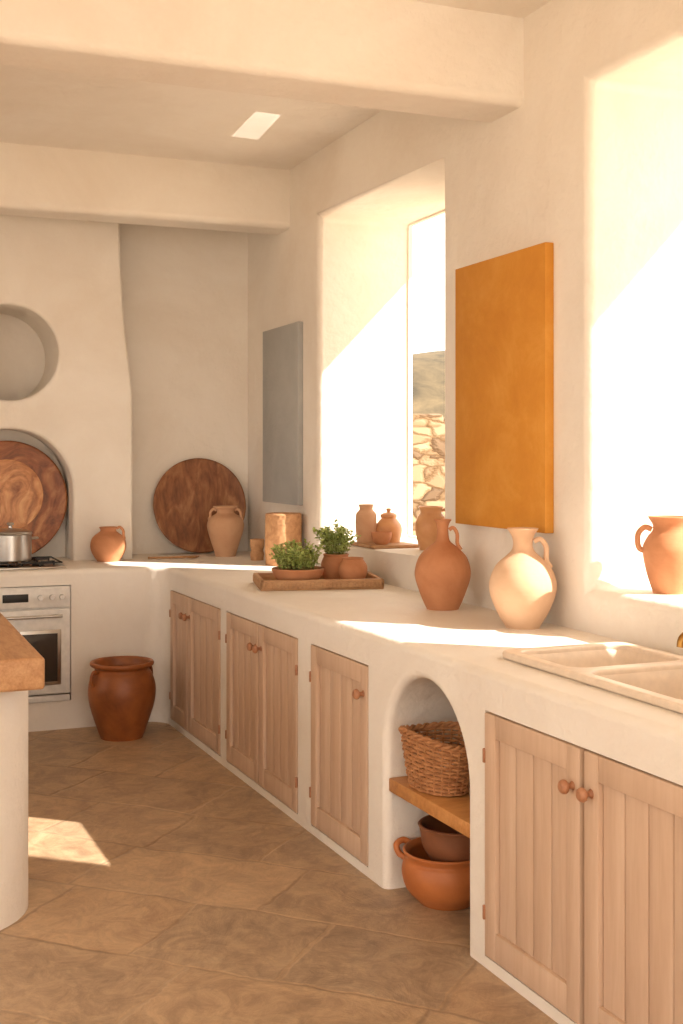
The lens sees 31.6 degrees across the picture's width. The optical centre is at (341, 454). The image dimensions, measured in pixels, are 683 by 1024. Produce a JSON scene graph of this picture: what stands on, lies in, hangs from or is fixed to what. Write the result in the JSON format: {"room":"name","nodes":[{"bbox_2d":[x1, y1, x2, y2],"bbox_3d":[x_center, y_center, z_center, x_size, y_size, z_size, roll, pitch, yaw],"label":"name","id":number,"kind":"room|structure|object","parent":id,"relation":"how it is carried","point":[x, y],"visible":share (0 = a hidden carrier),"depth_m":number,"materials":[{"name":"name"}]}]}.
{"room":"traditional dwelling","nodes":[
{"label":"traditional dwelling","id":0,"kind":"room"},
{"bbox_2d":[0,215,131,559],"bbox_3d":[-2.063,-0.550,7.431,1.502,2.400,0.320,0,0,-22],"label":"wall","id":1,"kind":"structure","parent":0,"point":[63,275],"depth_m":7.45,"materials":[{"name":"beige paint"}]},
{"bbox_2d":[0,223,247,553],"bbox_3d":[-3.462,0.050,7.304,5.900,3.600,0.500,0,0,-22],"label":"wall","id":2,"kind":"structure","parent":0,"point":[185,290],"depth_m":7.99,"materials":[{"name":"beige paint"}]},
{"bbox_2d":[0,0,550,169],"bbox_3d":[-0.909,-1.860,2.718,7.167,0.220,10.920,0,0,-22],"label":"ceiling","id":3,"kind":"structure","parent":0,"point":[39,107],"depth_m":6.25,"materials":[{"name":"beige paint"}]},
{"bbox_2d":[0,722,557,1023],"bbox_3d":[-1.264,1.650,2.573,6.000,0.200,10.520,0,0,-22],"label":"floor","id":4,"kind":"structure","parent":0,"point":[164,888],"depth_m":4.01,"materials":[{"name":"tile"}]},
{"bbox_2d":[0,613,44,929],"bbox_3d":[-1.956,1.100,4.575,1.331,0.900,2.050,0,0,-22],"label":"kitchen island","id":5,"kind":"object","parent":4,"relation":"on","point":[22,668],"visible":1,"depth_m":3.98,"materials":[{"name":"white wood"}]},
{"bbox_2d":[88,656,155,741],"bbox_3d":[-1.208,1.341,6.635,0.379,0.419,0.364,0,0,-22],"label":"urn","id":6,"kind":"object","parent":4,"relation":"on","point":[121,689],"visible":1,"depth_m":6.50,"materials":[{"name":"orange ceramic"}]},
{"bbox_2d":[0,551,682,1023],"bbox_3d":[-1.134,1.100,3.976,4.100,0.900,7.420,0,0,-22],"label":"countertop","id":7,"kind":"structure","parent":4,"relation":"on","point":[425,665],"depth_m":4.41,"materials":[{"name":"paint"}]},
{"bbox_2d":[0,556,65,570],"bbox_3d":[-1.910,0.630,7.007,0.550,0.039,0.420,0,0,-22],"label":"gas hob","id":8,"kind":"object","parent":7,"relation":"in","point":[33,563],"visible":0.87,"depth_m":6.90,"materials":[{"name":"black metal"}]},
{"bbox_2d":[0,522,38,561],"bbox_3d":[-1.921,0.500,6.992,0.293,0.221,0.248,0,0,14],"label":"stockpot","id":9,"kind":"object","parent":8,"relation":"on","point":[15,543],"visible":1,"depth_m":6.89,"materials":[{"name":"silver metal"}]},
{"bbox_2d":[0,441,66,553],"bbox_3d":[-2.064,0.279,7.430,0.738,0.736,0.073,0,0,-23],"label":"platter","id":10,"kind":"object","parent":7,"relation":"on","point":[33,492],"visible":0.9,"depth_m":7.48,"materials":[{"name":"brown wood"}]},
{"bbox_2d":[0,585,69,702],"bbox_3d":[-1.861,1.062,6.847,0.590,0.645,0.434,0,0,-22],"label":"built-in oven","id":11,"kind":"object","parent":7,"relation":"in","point":[40,614],"visible":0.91,"depth_m":6.75,"materials":[{"name":"white metal"}]},
{"bbox_2d":[90,526,125,561],"bbox_3d":[-1.429,0.542,7.387,0.217,0.217,0.215,0,0,-22],"label":"jug","id":12,"kind":"object","parent":7,"relation":"on","point":[108,545],"visible":1,"depth_m":7.32,"materials":[{"name":"ceramic"}]},
{"bbox_2d":[148,556,198,558],"bbox_3d":[-1.048,0.642,7.557,0.324,0.016,0.067,0,0,-22],"label":"wooden spoon","id":13,"kind":"object","parent":7,"relation":"on","point":[165,557],"visible":1,"depth_m":7.55,"materials":[{"name":"brown wood"}]},
{"bbox_2d":[169,590,188,730],"bbox_3d":[-0.917,1.143,6.755,0.073,0.733,0.353,0,0,-23],"label":"door","id":14,"kind":"structure","parent":7,"relation":"attached to","point":[178,694],"depth_m":6.79,"materials":[{"name":"brown wood"}]},
{"bbox_2d":[153,458,245,552],"bbox_3d":[-0.936,0.333,7.981,0.632,0.624,0.118,0,0,-21],"label":"wooden platter","id":15,"kind":"object","parent":7,"relation":"on","point":[184,496],"visible":0.81,"depth_m":7.96,"materials":[{"name":"brown wood"}]},
{"bbox_2d":[182,597,220,754],"bbox_3d":[-0.729,1.143,6.321,0.073,0.733,0.573,0,0,-23],"label":"door","id":16,"kind":"structure","parent":7,"relation":"attached to","point":[204,619],"depth_m":6.33,"materials":[{"name":"brown wood"}]},
{"bbox_2d":[207,506,243,556],"bbox_3d":[-0.746,0.489,7.752,0.240,0.323,0.237,0,0,-22],"label":"vase","id":17,"kind":"object","parent":7,"relation":"on","point":[225,528],"visible":1,"depth_m":7.68,"materials":[{"name":"ceramic"}]},
{"bbox_2d":[225,612,261,783],"bbox_3d":[-0.481,1.143,5.746,0.073,0.733,0.471,0,0,-23],"label":"door","id":18,"kind":"structure","parent":7,"relation":"attached to","point":[242,665],"depth_m":5.76,"materials":[{"name":"brown wood"}]},
{"bbox_2d":[250,539,263,560],"bbox_3d":[-0.522,0.585,7.454,0.091,0.131,0.090,0,0,-22],"label":"wooden cup","id":19,"kind":"object","parent":7,"relation":"on","point":[256,545],"visible":1,"depth_m":7.42,"materials":[{"name":"brown wood"}]},
{"bbox_2d":[252,625,297,812],"bbox_3d":[-0.287,1.143,5.298,0.073,0.733,0.481,0,0,-23],"label":"door","id":20,"kind":"structure","parent":7,"relation":"attached to","point":[278,651],"depth_m":5.31,"materials":[{"name":"brown wood"}]},
{"bbox_2d":[265,512,301,565],"bbox_3d":[-0.344,0.497,7.138,0.220,0.307,0.220,0,0,-22],"label":"canister","id":21,"kind":"object","parent":7,"relation":"on","point":[280,527],"visible":0.71,"depth_m":7.05,"materials":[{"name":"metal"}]},
{"bbox_2d":[253,571,383,590],"bbox_3d":[-0.122,0.625,5.995,0.606,0.050,0.404,0,0,-9],"label":"wooden serving tray","id":22,"kind":"object","parent":7,"relation":"on","point":[263,581],"visible":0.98,"depth_m":5.81,"materials":[{"name":"brown wood"}]},
{"bbox_2d":[270,539,323,579],"bbox_3d":[-0.219,0.522,5.941,0.270,0.224,0.276,0,0,-9],"label":"potted herb","id":23,"kind":"object","parent":22,"relation":"on","point":[299,564],"visible":0.99,"depth_m":5.88,"materials":[{"name":"plant"}]},
{"bbox_2d":[312,519,360,578],"bbox_3d":[-0.036,0.479,6.116,0.224,0.310,0.232,0,0,-35],"label":"potted thyme","id":24,"kind":"object","parent":22,"relation":"on","point":[333,542],"visible":0.92,"depth_m":6.06,"materials":[{"name":"plant"}]},
{"bbox_2d":[338,557,367,578],"bbox_3d":[0.057,0.570,5.955,0.145,0.128,0.144,0,0,-22],"label":"clay pot","id":25,"kind":"object","parent":22,"relation":"on","point":[349,567],"visible":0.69,"depth_m":5.90,"materials":[{"name":"ceramic"}]},
{"bbox_2d":[309,645,367,865],"bbox_3d":[-0.021,1.143,4.682,0.073,0.733,0.558,0,0,-23],"label":"door","id":26,"kind":"structure","parent":7,"relation":"attached to","point":[338,791],"depth_m":4.68,"materials":[{"name":"brown wood"}]},
{"bbox_2d":[389,776,469,837],"bbox_3d":[0.508,1.174,4.126,0.488,0.048,0.584,0,0,-23],"label":"niche shelf","id":27,"kind":"object","parent":7,"relation":"attached to","point":[454,812],"visible":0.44,"depth_m":4.00,"materials":[{"name":"brown wood"}]},
{"bbox_2d":[398,721,469,796],"bbox_3d":[0.336,1.044,4.170,0.253,0.207,0.362,0,0,-25],"label":"wicker basket","id":28,"kind":"object","parent":27,"relation":"on","point":[432,778],"visible":0.8,"depth_m":4.07,"materials":[{"name":"brown wicker"}]},
{"bbox_2d":[415,519,470,610],"bbox_3d":[0.427,0.461,5.098,0.238,0.379,0.235,0,0,-22],"label":"terracotta vase","id":29,"kind":"object","parent":7,"relation":"on","point":[442,570],"visible":1,"depth_m":5.02,"materials":[{"name":"orange ceramic"}]},
{"bbox_2d":[489,527,556,629],"bbox_3d":[0.683,0.463,4.550,0.256,0.375,0.253,0,0,-22],"label":"jug","id":30,"kind":"object","parent":7,"relation":"on","point":[523,584],"visible":1,"depth_m":4.47,"materials":[{"name":"ceramic"}]},
{"bbox_2d":[482,712,588,1023],"bbox_3d":[0.526,1.143,3.416,0.073,0.733,0.500,0,0,-23],"label":"door","id":31,"kind":"structure","parent":7,"relation":"attached to","point":[533,908],"depth_m":3.40,"materials":[{"name":"brown wood"}]},
{"bbox_2d":[502,642,682,713],"bbox_3d":[0.909,0.716,3.499,0.475,0.184,0.995,0,0,-22],"label":"double sink","id":32,"kind":"object","parent":7,"relation":"in","point":[644,674],"visible":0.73,"depth_m":3.60,"materials":[{"name":"ceramic"}]},
{"bbox_2d":[576,750,682,1023],"bbox_3d":[0.733,1.143,2.937,0.073,0.733,0.503,0,0,-23],"label":"door","id":33,"kind":"structure","parent":7,"relation":"attached to","point":[633,817],"depth_m":3.00,"materials":[{"name":"brown wood"}]},
{"bbox_2d":[676,632,682,647],"bbox_3d":[1.085,0.577,3.625,0.213,0.148,0.100,0,0,-22],"label":"kitchen faucet","id":34,"kind":"object","parent":7,"relation":"on","point":[680,638],"visible":1,"depth_m":3.57,"materials":[{"name":"gold metal"}]},
{"bbox_2d":[393,837,469,910],"bbox_3d":[0.365,1.456,4.188,0.312,0.186,0.320,0,0,-13],"label":"casserole","id":35,"kind":"object","parent":4,"relation":"on","point":[443,886],"visible":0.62,"depth_m":4.07,"materials":[{"name":"orange ceramic"}]},
{"bbox_2d":[418,815,469,861],"bbox_3d":[0.392,1.334,4.166,0.257,0.128,0.255,0,0,-22],"label":"clay bowl","id":36,"kind":"object","parent":35,"relation":"in","point":[441,842],"visible":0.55,"depth_m":4.07,"materials":[{"name":"brown ceramic"}]},
{"bbox_2d":[248,0,682,654],"bbox_3d":[1.514,0.050,3.705,0.600,3.600,10.920,0,0,-22],"label":"wall","id":37,"kind":"structure","parent":0,"point":[589,164],"depth_m":4.61,"materials":[{"name":"beige paint"}]},
{"bbox_2d":[0,142,289,234],"bbox_3d":[-2.913,-1.570,6.485,5.500,0.360,0.270,0,0,-22],"label":"ceiling beam","id":38,"kind":"structure","parent":37,"relation":"attached to","point":[36,181],"depth_m":7.06,"materials":[{"name":"white paint"}]},
{"bbox_2d":[0,0,523,121],"bbox_3d":[-1.873,-1.575,3.934,5.500,0.350,0.300,0,0,-22],"label":"ceiling beam","id":39,"kind":"structure","parent":37,"relation":"attached to","point":[407,56],"depth_m":4.50,"materials":[{"name":"white paint"}]},
{"bbox_2d":[263,321,302,504],"bbox_3d":[-0.369,-0.247,7.484,0.035,1.095,0.660,0,0,-22],"label":"wall panel","id":40,"kind":"object","parent":37,"relation":"attached to","point":[283,345],"visible":1,"depth_m":7.41,"materials":[{"name":"paint"}]},
{"bbox_2d":[350,541,418,548],"bbox_3d":[0.230,0.481,6.470,0.270,0.018,0.330,0,0,-22],"label":"tray","id":41,"kind":"object","parent":37,"relation":"on","point":[400,544],"visible":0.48,"depth_m":6.35,"materials":[{"name":"brown wood"}]},
{"bbox_2d":[355,504,376,542],"bbox_3d":[0.133,0.370,6.511,0.115,0.206,0.114,0,0,-22],"label":"jar","id":42,"kind":"object","parent":41,"relation":"on","point":[366,519],"visible":0.97,"depth_m":6.47,"materials":[{"name":"ceramic"}]},
{"bbox_2d":[371,531,391,544],"bbox_3d":[0.211,0.441,6.371,0.110,0.067,0.110,0,0,-22],"label":"bowl","id":43,"kind":"object","parent":41,"relation":"on","point":[378,537],"visible":0.99,"depth_m":6.33,"materials":[{"name":"ceramic"}]},
{"bbox_2d":[376,508,401,542],"bbox_3d":[0.255,0.380,6.529,0.146,0.186,0.145,0,0,-22],"label":"lidded jar","id":44,"kind":"object","parent":41,"relation":"on","point":[388,522],"visible":0.86,"depth_m":6.48,"materials":[{"name":"orange ceramic"}]},
{"bbox_2d":[408,209,444,538],"bbox_3d":[0.564,-0.440,6.784,0.025,1.860,0.840,0,0,-22],"label":"window","id":45,"kind":"structure","parent":37,"relation":"in","point":[434,215],"depth_m":7.16,"materials":[{"name":"beige paint"}]},
{"bbox_2d":[415,506,444,549],"bbox_3d":[0.462,0.378,6.236,0.164,0.225,0.160,0,0,-22],"label":"vase","id":46,"kind":"object","parent":37,"relation":"on","point":[425,525],"visible":0.75,"depth_m":6.18,"materials":[{"name":"orange ceramic"}]},
{"bbox_2d":[455,242,553,532],"bbox_3d":[0.657,-0.258,4.960,0.040,1.115,0.741,0,0,-22],"label":"wall panel","id":47,"kind":"object","parent":37,"relation":"attached to","point":[504,304],"visible":1,"depth_m":4.88,"materials":[{"name":"fabric"}]},
{"bbox_2d":[635,515,682,594],"bbox_3d":[1.168,0.354,4.288,0.194,0.273,0.192,0,0,-38],"label":"jar","id":48,"kind":"object","parent":37,"relation":"on","point":[662,549],"visible":1,"depth_m":4.22,"materials":[{"name":"ceramic"}]},
{"label":"outside","id":49,"kind":"structure","parent":0,"visible":0},
{"bbox_3d":[8.057,1.925,46.477,130.000,0.250,160.000,0,0,-22],"label":"ground","id":50,"kind":"structure","parent":49,"visible":0},
{"bbox_2d":[412,414,444,538],"bbox_3d":[1.063,0.693,12.207,7.020,2.313,0.540,0,0,0],"label":"stone wall","id":51,"kind":"structure","parent":50,"relation":"on","point":[428,430],"depth_m":11.96,"materials":[{"name":"beige stone"}]},
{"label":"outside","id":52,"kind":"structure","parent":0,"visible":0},
{"bbox_2d":[412,350,444,417],"bbox_3d":[3.256,-0.575,42.360,60.001,6.466,30.001,0,0,2],"label":"hillside","id":53,"kind":"structure","parent":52,"point":[428,368],"depth_m":38.27,"materials":[{"name":"beige"}]}
]}

